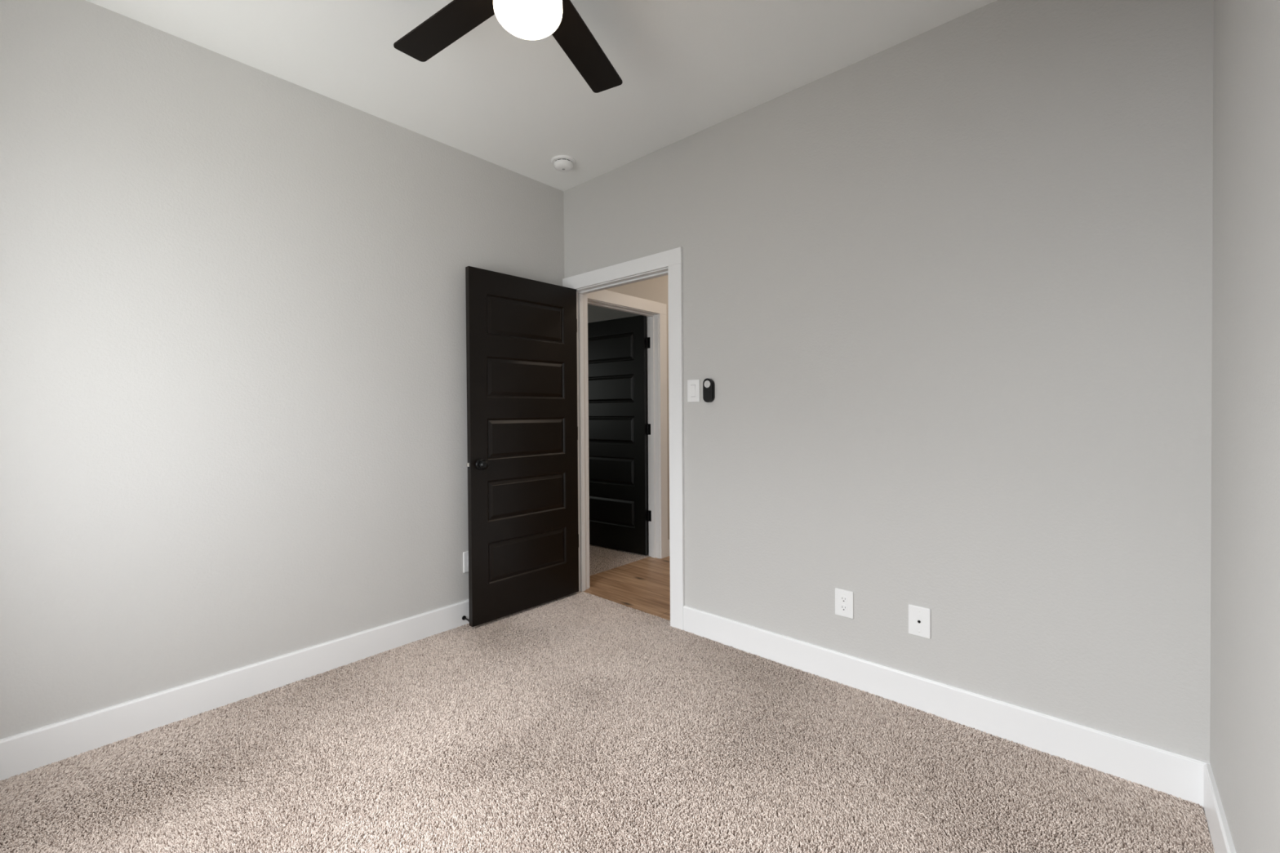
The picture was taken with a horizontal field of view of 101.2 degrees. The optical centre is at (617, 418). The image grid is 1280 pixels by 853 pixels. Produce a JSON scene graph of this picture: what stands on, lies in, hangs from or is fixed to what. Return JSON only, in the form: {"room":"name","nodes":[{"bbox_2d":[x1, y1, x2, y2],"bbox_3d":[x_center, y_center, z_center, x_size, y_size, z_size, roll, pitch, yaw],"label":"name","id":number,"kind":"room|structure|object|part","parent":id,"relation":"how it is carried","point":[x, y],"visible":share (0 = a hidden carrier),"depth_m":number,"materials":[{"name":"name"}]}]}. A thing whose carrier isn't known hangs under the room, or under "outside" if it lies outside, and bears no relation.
{"room":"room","nodes":[
{"label":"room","id":0,"kind":"room"},
{"bbox_2d":[0,0,669,739],"bbox_3d":[-0.541,-0.127,3.511,0.115,2.855,5.615,0,1,43],"label":"wall","id":1,"kind":"structure","parent":0,"point":[233,371],"depth_m":2.19,"materials":[{"name":"grey paint"}]},
{"bbox_2d":[0,599,469,780],"bbox_3d":[-1.339,1.144,2.565,0.014,0.145,2.881,0,1,43],"label":"baseboard","id":2,"kind":"structure","parent":1,"relation":"attached to","point":[24,752],"depth_m":2.16,"materials":[{"name":"white paint"}]},
{"bbox_2d":[462,551,468,573],"bbox_3d":[-0.864,0.839,3.077,0.008,0.120,0.080,0,1,43],"label":"electrical outlet","id":3,"kind":"object","parent":1,"relation":"attached to","point":[465,554],"visible":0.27,"depth_m":3.06,"materials":[{"name":"white plastic"}]},
{"bbox_2d":[462,615,469,622],"bbox_3d":[-0.861,1.157,3.014,0.072,0.025,0.025,0,1,43],"label":"door stop","id":4,"kind":"object","parent":1,"relation":"attached to","point":[464,617],"visible":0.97,"depth_m":3.03,"materials":[{"name":"black metal"}]},
{"bbox_2d":[587,315,648,555],"bbox_3d":[-0.070,0.145,4.690,0.818,2.030,0.151,0,1,38],"label":"door","id":5,"kind":"structure","parent":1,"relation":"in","point":[618,425],"depth_m":4.61,"materials":[{"name":"black paint"}]},
{"bbox_2d":[667,539,670,556],"bbox_3d":[0.927,1.101,4.996,0.014,0.145,1.472,0,1,43],"label":"baseboard","id":6,"kind":"structure","parent":1,"relation":"attached to","point":[668,553],"depth_m":4.46,"materials":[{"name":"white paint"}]},
{"bbox_2d":[465,266,578,626],"bbox_3d":[-0.558,0.159,3.248,0.151,2.030,0.830,0,1,44],"label":"door","id":7,"kind":"structure","parent":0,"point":[522,464],"depth_m":3.19,"materials":[{"name":"black paint"}]},
{"bbox_3d":[-0.755,0.265,2.971,0.049,0.055,0.055,0,1,44],"label":"knob","id":8,"kind":"part","parent":7,"relation":"part of","materials":[{"name":"black metal"}]},
{"bbox_2d":[85,0,996,191],"bbox_3d":[-0.272,-1.585,1.535,3.197,0.100,3.130,0,1,43],"label":"ceiling","id":9,"kind":"structure","parent":0,"point":[685,68],"depth_m":2.26,"materials":[{"name":"white paint"}]},
{"bbox_2d":[393,0,622,93],"bbox_3d":[-0.294,-1.342,1.565,1.156,0.386,1.195,0,1,43],"label":"ceiling fan","id":10,"kind":"object","parent":9,"relation":"hanging from","point":[529,20],"visible":1,"depth_m":1.76,"materials":[{"name":"black wood"}]},
{"bbox_3d":[-0.567,-1.320,1.766,0.475,0.006,0.127,0,5,36],"label":"blade","id":11,"kind":"part","parent":10,"relation":"part of","materials":[{"name":"black wood"}]},
{"bbox_3d":[-0.262,-1.206,1.548,0.201,0.113,0.201,0,1,43],"label":"light globe","id":12,"kind":"part","parent":10,"relation":"part of","materials":[{"name":"white glass"}]},
{"bbox_3d":[-0.122,-1.325,1.894,0.127,0.006,0.475,-5,-1,22],"label":"blade","id":13,"kind":"part","parent":10,"relation":"part of","materials":[{"name":"black wood"}]},
{"bbox_2d":[551,155,575,171],"bbox_3d":[-0.325,-1.527,3.171,0.147,0.052,0.147,0,1,43],"label":"smoke detector","id":14,"kind":"object","parent":9,"relation":"attached to","point":[561,162],"visible":1,"depth_m":3.13,"materials":[{"name":"white plastic"}]},
{"bbox_2d":[4,555,1204,852],"bbox_3d":[0.599,1.248,2.551,3.067,0.109,5.500,0,1,43],"label":"floor","id":15,"kind":"structure","parent":0,"point":[643,584],"depth_m":3.63,"materials":[{"name":"brown wood"}]},
{"bbox_2d":[0,593,1214,852],"label":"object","id":16,"kind":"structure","parent":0,"point":[1108,813],"depth_m":1.79,"materials":[{"name":"beige carpet"}]},
{"bbox_2d":[587,304,648,542],"bbox_3d":[-0.219,-0.157,5.544,2.185,2.843,0.200,0,1,43],"label":"wall","id":17,"kind":"structure","parent":0,"point":[595,313],"depth_m":5.24,"materials":[{"name":"grey paint"}]},
{"bbox_2d":[589,542,649,575],"label":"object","id":18,"kind":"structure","parent":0,"point":[595,562],"depth_m":4.42,"materials":[{"name":"beige carpet"}]},
{"bbox_2d":[576,591,670,625],"label":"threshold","id":19,"kind":"object","parent":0,"point":[582,593],"depth_m":3.28,"materials":[{"name":"beige carpet"}]},
{"bbox_2d":[563,0,1213,762],"bbox_3d":[0.766,-0.127,2.654,2.967,2.855,0.115,0,1,43],"label":"wall","id":20,"kind":"structure","parent":0,"point":[947,289],"depth_m":2.01,"materials":[{"name":"grey paint"}]},
{"bbox_2d":[562,247,684,630],"bbox_3d":[0.345,0.115,3.732,1.114,2.153,1.146,0,1,43],"label":"door frame","id":21,"kind":"structure","parent":20,"relation":"attached to","point":[669,263],"depth_m":3.59,"materials":[{"name":"white paint"}]},
{"bbox_3d":[-0.231,0.161,3.680,0.075,2.054,0.018,0,1,43],"label":"casing","id":22,"kind":"part","parent":21,"relation":"part of","materials":[{"name":"white paint"}]},
{"bbox_3d":[-0.005,-0.909,3.268,0.997,0.091,0.018,0,1,43],"label":"head casing","id":23,"kind":"part","parent":21,"relation":"part of","materials":[{"name":"white paint"}]},
{"bbox_3d":[0.072,-0.908,4.071,0.016,0.092,0.994,0,1,43],"label":"head casing","id":24,"kind":"part","parent":21,"relation":"part of","materials":[{"name":"white paint"}]},
{"bbox_3d":[0.388,0.154,4.413,0.016,2.043,0.092,0,1,43],"label":"casing","id":25,"kind":"part","parent":21,"relation":"part of","materials":[{"name":"white paint"}]},
{"bbox_3d":[0.335,0.169,2.971,0.090,2.063,0.018,0,1,43],"label":"casing","id":26,"kind":"part","parent":21,"relation":"part of","materials":[{"name":"white paint"}]},
{"bbox_2d":[687,379,700,402],"bbox_3d":[0.419,-0.150,2.890,0.080,0.123,0.012,0,1,43],"label":"light switch","id":27,"kind":"object","parent":20,"relation":"attached to","point":[693,385],"visible":1,"depth_m":2.89,"materials":[{"name":"white plastic"}]},
{"bbox_2d":[702,377,715,402],"bbox_3d":[0.489,-0.148,2.813,0.060,0.128,0.029,0,1,43],"label":"remote","id":28,"kind":"object","parent":20,"relation":"attached to","point":[708,385],"visible":1,"depth_m":2.80,"materials":[{"name":"black plastic"}]},
{"bbox_3d":[0.481,-0.120,2.805,0.036,0.058,0.001,0,1,43],"label":"panel","id":29,"kind":"part","parent":28,"relation":"part of","materials":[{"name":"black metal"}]},
{"bbox_2d":[835,587,853,618],"bbox_3d":[1.017,0.831,2.353,0.080,0.120,0.008,0,1,43],"label":"electrical outlet","id":30,"kind":"object","parent":20,"relation":"attached to","point":[844,599],"visible":1,"depth_m":2.35,"materials":[{"name":"white plastic"}]},
{"bbox_2d":[840,604,847,611],"bbox_3d":[1.015,0.851,2.352,0.030,0.030,0.002,0,1,43],"label":"receptacle","id":31,"kind":"object","parent":30,"relation":"attached to","point":[842,607],"depth_m":2.35,"materials":[{"name":"white plastic"}]},
{"bbox_2d":[840,595,847,602],"bbox_3d":[1.015,0.811,2.351,0.030,0.030,0.002,0,1,43],"label":"receptacle","id":32,"kind":"object","parent":30,"relation":"attached to","point":[842,598],"depth_m":2.35,"materials":[{"name":"white plastic"}]},
{"bbox_2d":[908,604,930,639],"bbox_3d":[1.235,0.833,2.148,0.080,0.122,0.011,0,1,43],"label":"cable plate","id":33,"kind":"object","parent":20,"relation":"attached to","point":[919,617],"visible":1,"depth_m":2.15,"materials":[{"name":"white plastic"}]},
{"bbox_2d":[683,605,1210,807],"bbox_3d":[1.097,1.129,2.281,1.970,0.145,0.014,0,1,43],"label":"baseboard","id":34,"kind":"structure","parent":20,"relation":"attached to","point":[1177,775],"depth_m":2.00,"materials":[{"name":"white paint"}]},
{"bbox_2d":[1209,0,1279,852],"bbox_3d":[0.866,-0.104,0.501,0.115,2.855,3.130,0,1,43],"label":"wall","id":35,"kind":"structure","parent":0,"point":[1245,699],"depth_m":1.20,"materials":[{"name":"grey paint"}]},
{"bbox_2d":[1203,763,1235,852],"bbox_3d":[0.823,1.150,0.553,0.014,0.145,2.886,0,1,43],"label":"baseboard","id":36,"kind":"structure","parent":35,"relation":"attached to","point":[1217,824],"depth_m":1.46,"materials":[{"name":"white paint"}]}
]}

